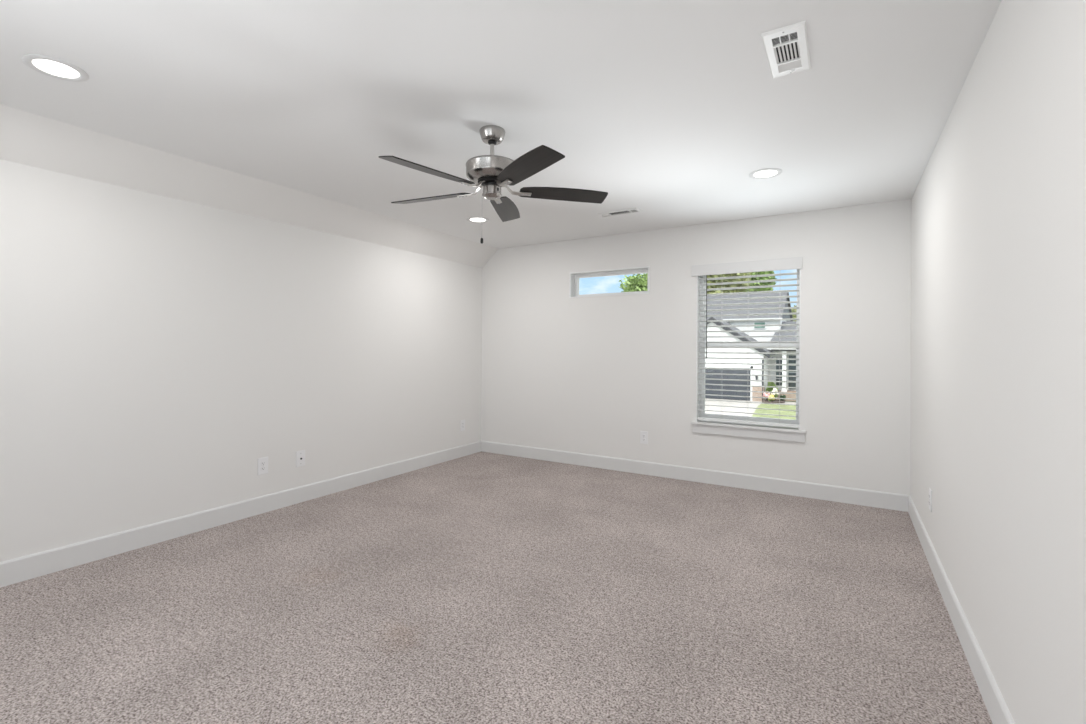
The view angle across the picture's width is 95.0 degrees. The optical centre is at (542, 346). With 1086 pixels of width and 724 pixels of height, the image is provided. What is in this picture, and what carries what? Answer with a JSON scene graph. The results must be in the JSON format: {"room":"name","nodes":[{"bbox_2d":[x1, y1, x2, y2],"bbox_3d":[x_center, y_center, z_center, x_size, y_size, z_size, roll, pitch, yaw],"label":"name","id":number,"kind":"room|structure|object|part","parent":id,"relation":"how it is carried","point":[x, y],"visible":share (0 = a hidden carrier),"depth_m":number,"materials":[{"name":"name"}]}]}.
{"room":"empty bedroom","nodes":[
{"label":"empty bedroom","id":0,"kind":"room"},
{"bbox_2d":[0,159,481,561],"bbox_3d":[-2.309,0.142,3.612,0.150,2.233,6.100,0,0,31],"label":"wall","id":1,"kind":"structure","parent":0,"point":[154,348],"depth_m":3.36,"materials":[{"name":"white paint"}]},
{"bbox_2d":[0,441,480,587],"bbox_3d":[-2.244,1.195,3.568,0.014,0.128,5.800,0,0,31],"label":"baseboard","id":2,"kind":"structure","parent":1,"relation":"attached to","point":[20,569],"depth_m":3.37,"materials":[{"name":"white paint"}]},
{"bbox_2d":[258,457,267,474],"bbox_3d":[-2.124,0.904,3.772,0.008,0.127,0.079,0,0,31],"label":"wall outlet","id":3,"kind":"object","parent":1,"relation":"attached to","point":[262,462],"visible":1,"depth_m":3.77,"materials":[{"name":"white plastic"}]},
{"bbox_2d":[296,450,304,466],"bbox_3d":[-1.962,0.907,4.032,0.017,0.127,0.079,0,0,31],"label":"wall plate","id":4,"kind":"object","parent":1,"relation":"attached to","point":[300,455],"visible":1,"depth_m":4.03,"materials":[{"name":"white plastic"}]},
{"bbox_2d":[460,419,464,430],"bbox_3d":[-0.929,0.909,5.752,0.008,0.127,0.079,0,0,31],"label":"wall outlet","id":5,"kind":"object","parent":1,"relation":"attached to","point":[462,422],"visible":1,"depth_m":5.75,"materials":[{"name":"white plastic"}]},
{"bbox_2d":[0,104,497,267],"bbox_3d":[-2.199,-1.137,3.551,0.392,0.327,6.100,0,0,31],"label":"ceiling","id":6,"kind":"structure","parent":0,"point":[26,138],"depth_m":3.27,"materials":[{"name":"white paint"}]},
{"bbox_2d":[0,451,992,723],"bbox_3d":[-0.445,1.327,2.481,4.520,0.120,6.100,0,0,31],"label":"floor","id":7,"kind":"structure","parent":0,"point":[481,587],"depth_m":2.32,"materials":[{"name":"carpet"}]},
{"bbox_2d":[0,0,1001,248],"bbox_3d":[-0.263,-1.232,2.384,4.128,0.120,6.100,0,0,31],"label":"ceiling","id":8,"kind":"structure","parent":0,"point":[668,109],"depth_m":2.29,"materials":[{"name":"white paint"}]},
{"bbox_2d":[22,54,88,81],"bbox_3d":[-2.065,-1.179,2.110,0.204,0.007,0.204,0,0,31],"label":"recessed light","id":9,"kind":"object","parent":8,"relation":"in","point":[47,65],"visible":1,"depth_m":2.10,"materials":[{"name":"white paint"}]},
{"bbox_2d":[32,59,78,77],"bbox_3d":[-2.065,-1.179,2.110,0.145,0.004,0.145,0,0,31],"label":"diffuser","id":10,"kind":"object","parent":9,"relation":"attached to","point":[51,67],"depth_m":2.10,"materials":[{"name":"white plastic"}]},
{"bbox_2d":[467,217,488,222],"bbox_3d":[-0.600,-1.167,4.578,0.204,0.007,0.204,0,0,31],"label":"recessed light","id":11,"kind":"object","parent":8,"relation":"in","point":[471,219],"visible":1,"depth_m":4.56,"materials":[{"name":"white"}]},
{"bbox_2d":[470,218,485,221],"bbox_3d":[-0.600,-1.167,4.578,0.145,0.004,0.145,0,0,31],"label":"diffuser","id":12,"kind":"object","parent":11,"relation":"attached to","point":[471,219],"depth_m":4.58,"materials":[{"name":"white plastic"}]},
{"bbox_2d":[379,125,607,243],"bbox_3d":[-0.309,-0.865,2.694,1.236,0.614,1.246,0,0,31],"label":"ceiling fan","id":13,"kind":"object","parent":8,"relation":"hanging from","point":[491,172],"visible":1,"depth_m":2.63,"materials":[{"name":"brushed nickel"},{"name":"dark painted wood"}]},
{"bbox_3d":[-0.547,-0.850,2.404,0.134,0.035,0.496,1,1,42],"label":"blade","id":14,"kind":"part","parent":13,"relation":"part of","materials":[{"name":"black wood"}]},
{"bbox_3d":[-0.638,-0.854,2.863,0.496,0.035,0.134,0,0,24],"label":"blade","id":15,"kind":"part","parent":13,"relation":"part of","materials":[{"name":"black wood"}]},
{"bbox_3d":[-0.229,-0.853,3.092,0.134,0.035,0.496,0,0,6],"label":"blade","id":16,"kind":"part","parent":13,"relation":"part of","materials":[{"name":"black wood"}]},
{"bbox_3d":[-0.082,-0.847,2.349,0.134,0.035,0.496,0,0,-30],"label":"blade","id":17,"kind":"part","parent":13,"relation":"part of","materials":[{"name":"black wood"}]},
{"bbox_3d":[0.115,-0.849,2.774,0.496,0.035,0.134,0,0,-12],"label":"blade","id":18,"kind":"part","parent":13,"relation":"part of","materials":[{"name":"black wood"}]},
{"bbox_2d":[597,207,640,216],"bbox_3d":[0.659,-1.156,4.303,0.360,0.018,0.125,0,0,31],"label":"ceiling vent","id":19,"kind":"object","parent":8,"relation":"in","point":[630,210],"visible":1,"depth_m":4.29,"materials":[{"name":"white metal"}]},
{"bbox_2d":[749,168,781,178],"bbox_3d":[1.491,-1.158,3.333,0.204,0.007,0.204,0,0,31],"label":"recessed light","id":20,"kind":"object","parent":8,"relation":"in","point":[766,173],"visible":1,"depth_m":3.32,"materials":[{"name":"white"}]},
{"bbox_2d":[754,170,776,177],"bbox_3d":[1.491,-1.158,3.333,0.145,0.004,0.145,0,0,31],"label":"diffuser","id":21,"kind":"object","parent":20,"relation":"attached to","point":[758,173],"depth_m":3.33,"materials":[{"name":"white plastic"}]},
{"bbox_2d":[761,21,810,77],"bbox_3d":[0.965,-1.158,1.964,0.148,0.018,0.345,0,0,31],"label":"ceiling vent","id":22,"kind":"object","parent":8,"relation":"in","point":[787,47],"visible":1,"depth_m":1.94,"materials":[{"name":"white metal"}]},
{"bbox_2d":[481,199,910,495],"bbox_3d":[1.099,0.059,5.030,4.220,2.440,0.150,0,0,31],"label":"wall","id":23,"kind":"structure","parent":0,"point":[584,375],"depth_m":4.78,"materials":[{"name":"white paint"}]},
{"bbox_2d":[569,266,649,297],"bbox_3d":[0.713,-0.669,5.257,0.900,0.274,0.147,0,0,31],"label":"window","id":24,"kind":"structure","parent":23,"relation":"in","point":[575,277],"depth_m":5.29,"materials":[{"name":"white plastic"}]},
{"bbox_2d":[640,431,647,443],"bbox_3d":[1.013,0.911,4.986,0.079,0.127,0.008,0,0,31],"label":"wall outlet","id":25,"kind":"object","parent":23,"relation":"attached to","point":[643,434],"visible":1,"depth_m":4.99,"materials":[{"name":"white plastic"}]},
{"bbox_2d":[481,441,907,511],"bbox_3d":[1.051,1.214,4.958,4.192,0.128,0.014,0,0,31],"label":"baseboard","id":26,"kind":"structure","parent":23,"relation":"attached to","point":[885,500],"depth_m":4.61,"materials":[{"name":"white paint"}]},
{"bbox_2d":[691,257,805,442],"bbox_3d":[1.865,0.021,4.543,0.970,1.587,0.174,0,0,31],"label":"window","id":27,"kind":"structure","parent":23,"relation":"in","point":[700,426],"depth_m":4.52,"materials":[{"name":"white plastic"}]},
{"bbox_3d":[1.821,-0.721,4.500,0.934,0.102,0.018,0,0,31],"label":"head casing","id":28,"kind":"part","parent":27,"relation":"part of","materials":[{"name":"white paint"}]},
{"bbox_2d":[698,270,799,427],"bbox_3d":[1.849,-0.022,4.521,0.856,1.441,0.074,0,0,31],"label":"window blind","id":29,"kind":"object","parent":27,"relation":"attached to","point":[780,274],"visible":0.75,"depth_m":4.52,"materials":[{"name":"grey plastic"}]},
{"bbox_3d":[1.670,-0.016,4.641,0.002,1.394,0.052,0,0,31],"label":"ladder cord","id":30,"kind":"part","parent":29,"relation":"part of","materials":[{"name":"white fabric"}]},
{"bbox_3d":[1.866,-0.015,4.522,0.002,1.394,0.052,0,0,31],"label":"ladder cord","id":31,"kind":"part","parent":29,"relation":"part of","materials":[{"name":"white fabric"}]},
{"bbox_3d":[1.851,0.686,4.528,0.856,0.025,0.050,0,0,31],"label":"rail","id":32,"kind":"part","parent":29,"relation":"part of","materials":[{"name":"white plastic"}]},
{"bbox_3d":[2.090,-0.014,4.387,0.002,1.394,0.052,0,0,31],"label":"ladder cord","id":33,"kind":"part","parent":29,"relation":"part of","materials":[{"name":"white fabric"}]},
{"bbox_3d":[1.892,0.317,4.581,0.814,0.713,0.025,0,0,31],"label":"sash","id":34,"kind":"part","parent":27,"relation":"part of","materials":[{"name":"white plastic"}]},
{"bbox_3d":[1.909,-0.353,4.604,0.814,0.730,0.023,0,0,31],"label":"sash","id":35,"kind":"part","parent":27,"relation":"part of","materials":[{"name":"white plastic"}]},
{"bbox_2d":[910,0,1085,723],"bbox_3d":[1.433,0.055,1.354,0.150,2.440,6.100,0,0,31],"label":"wall","id":36,"kind":"structure","parent":0,"point":[998,419],"depth_m":1.54,"materials":[{"name":"white paint"}]},
{"bbox_2d":[929,488,931,511],"bbox_3d":[2.312,0.914,2.969,0.008,0.127,0.079,0,0,31],"label":"wall outlet","id":37,"kind":"object","parent":36,"relation":"attached to","point":[930,490],"visible":1,"depth_m":2.94,"materials":[{"name":"white plastic"}]},
{"bbox_2d":[908,495,1014,723],"bbox_3d":[1.357,1.211,1.395,0.014,0.128,5.800,0,0,31],"label":"baseboard","id":38,"kind":"structure","parent":36,"relation":"attached to","point":[998,711],"depth_m":2.06,"materials":[{"name":"white paint"}]},
{"label":"outside","id":39,"kind":"structure","parent":0,"visible":0},
{"bbox_2d":[705,398,795,424],"bbox_3d":[6.791,3.812,24.382,22.000,0.050,28.800,0,0,31],"label":"driveway","id":40,"kind":"structure","parent":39,"point":[707,402],"depth_m":31.36,"materials":[{"name":"concrete"}]},
{"bbox_2d":[762,399,784,403],"bbox_3d":[16.056,3.816,34.559,1.350,0.110,2.000,0,0,31],"label":"flower bed","id":41,"kind":"object","parent":40,"relation":"on","point":[764,401],"visible":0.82,"depth_m":34.14,"materials":[{"name":"brown soil"}]},
{"bbox_2d":[763,391,769,400],"bbox_3d":[15.523,3.429,34.517,0.508,0.667,0.566,0,0,31],"label":"flowering plant","id":42,"kind":"object","parent":41,"relation":"on","point":[764,394],"visible":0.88,"depth_m":34.43,"materials":[{"name":"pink plant"}]},
{"bbox_2d":[766,382,777,394],"bbox_3d":[16.147,3.061,35.117,0.778,1.408,0.838,0,0,-32],"label":"shrub","id":43,"kind":"object","parent":41,"relation":"on","point":[769,389],"visible":0.52,"depth_m":34.98,"materials":[{"name":"green plant"}]},
{"bbox_2d":[771,388,778,399],"bbox_3d":[16.050,3.306,34.382,0.545,0.914,0.514,0,0,31],"label":"flowering plant","id":44,"kind":"object","parent":41,"relation":"on","point":[774,389],"visible":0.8,"depth_m":34.27,"materials":[{"name":"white plant"}]},
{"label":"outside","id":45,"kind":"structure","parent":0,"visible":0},
{"bbox_3d":[34.983,4.170,65.300,160.000,0.250,132.000,0,0,31],"label":"ground","id":46,"kind":"structure","parent":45,"visible":0},
{"bbox_2d":[618,273,647,291],"bbox_3d":[6.305,-0.386,31.203,3.438,8.770,3.170,0,0,31],"label":"tree","id":47,"kind":"object","parent":46,"relation":"on","point":[633,283],"visible":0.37,"depth_m":30.39,"materials":[{"name":"green plant"}]},
{"bbox_2d":[707,272,751,293],"bbox_3d":[19.369,-3.904,57.240,8.214,16.025,8.056,0,0,7],"label":"tree","id":48,"kind":"object","parent":46,"relation":"on","point":[748,273],"visible":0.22,"depth_m":54.42,"materials":[{"name":"green plant"}]},
{"bbox_2d":[705,290,796,401],"bbox_3d":[17.473,-0.481,42.005,20.850,8.700,14.420,0,0,31],"label":"house","id":49,"kind":"structure","parent":46,"relation":"on","point":[758,361],"depth_m":36.77,"materials":[{"name":"white"}]},
{"bbox_3d":[12.475,2.686,36.813,5.400,2.300,0.090,0,0,31],"label":"garage door","id":50,"kind":"part","parent":49,"relation":"part of","materials":[{"name":"grey metal"}]},
{"bbox_3d":[12.467,2.611,36.818,5.700,2.450,0.150,0,0,31],"label":"door trim","id":51,"kind":"part","parent":49,"relation":"part of","materials":[{"name":"white wood"}]},
{"bbox_3d":[16.901,-1.689,38.776,0.760,0.420,0.030,0,0,31],"label":"pane","id":52,"kind":"part","parent":49,"relation":"part of","materials":[{"name":"green glass"}]},
{"bbox_3d":[17.670,1.853,37.133,0.480,2.060,0.040,0,0,31],"label":"pane","id":53,"kind":"part","parent":49,"relation":"part of","materials":[{"name":"clear glass"}]},
{"bbox_3d":[18.415,1.891,36.684,0.540,2.490,0.040,0,0,31],"label":"pane","id":54,"kind":"part","parent":49,"relation":"part of","materials":[{"name":"clear glass"}]},
{"bbox_2d":[742,271,776,291],"bbox_3d":[26.212,-3.677,63.853,7.205,15.660,7.260,0,0,31],"label":"tree","id":55,"kind":"object","parent":46,"relation":"on","point":[763,272],"visible":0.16,"depth_m":61.20,"materials":[{"name":"green plant"}]},
{"bbox_2d":[791,305,796,320],"bbox_3d":[28.650,-0.320,55.309,3.233,8.941,2.465,0,0,31],"label":"tree","id":56,"kind":"object","parent":46,"relation":"on","point":[792,310],"visible":0.12,"depth_m":54.80,"materials":[{"name":"green plant"}]},
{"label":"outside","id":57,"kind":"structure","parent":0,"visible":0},
{"bbox_2d":[752,404,797,428],"bbox_3d":[14.400,3.828,18.507,14.900,0.080,26.600,0,0,31],"label":"lawn","id":58,"kind":"structure","parent":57,"point":[769,406],"depth_m":29.15,"materials":[{"name":"green plant"}]}
]}

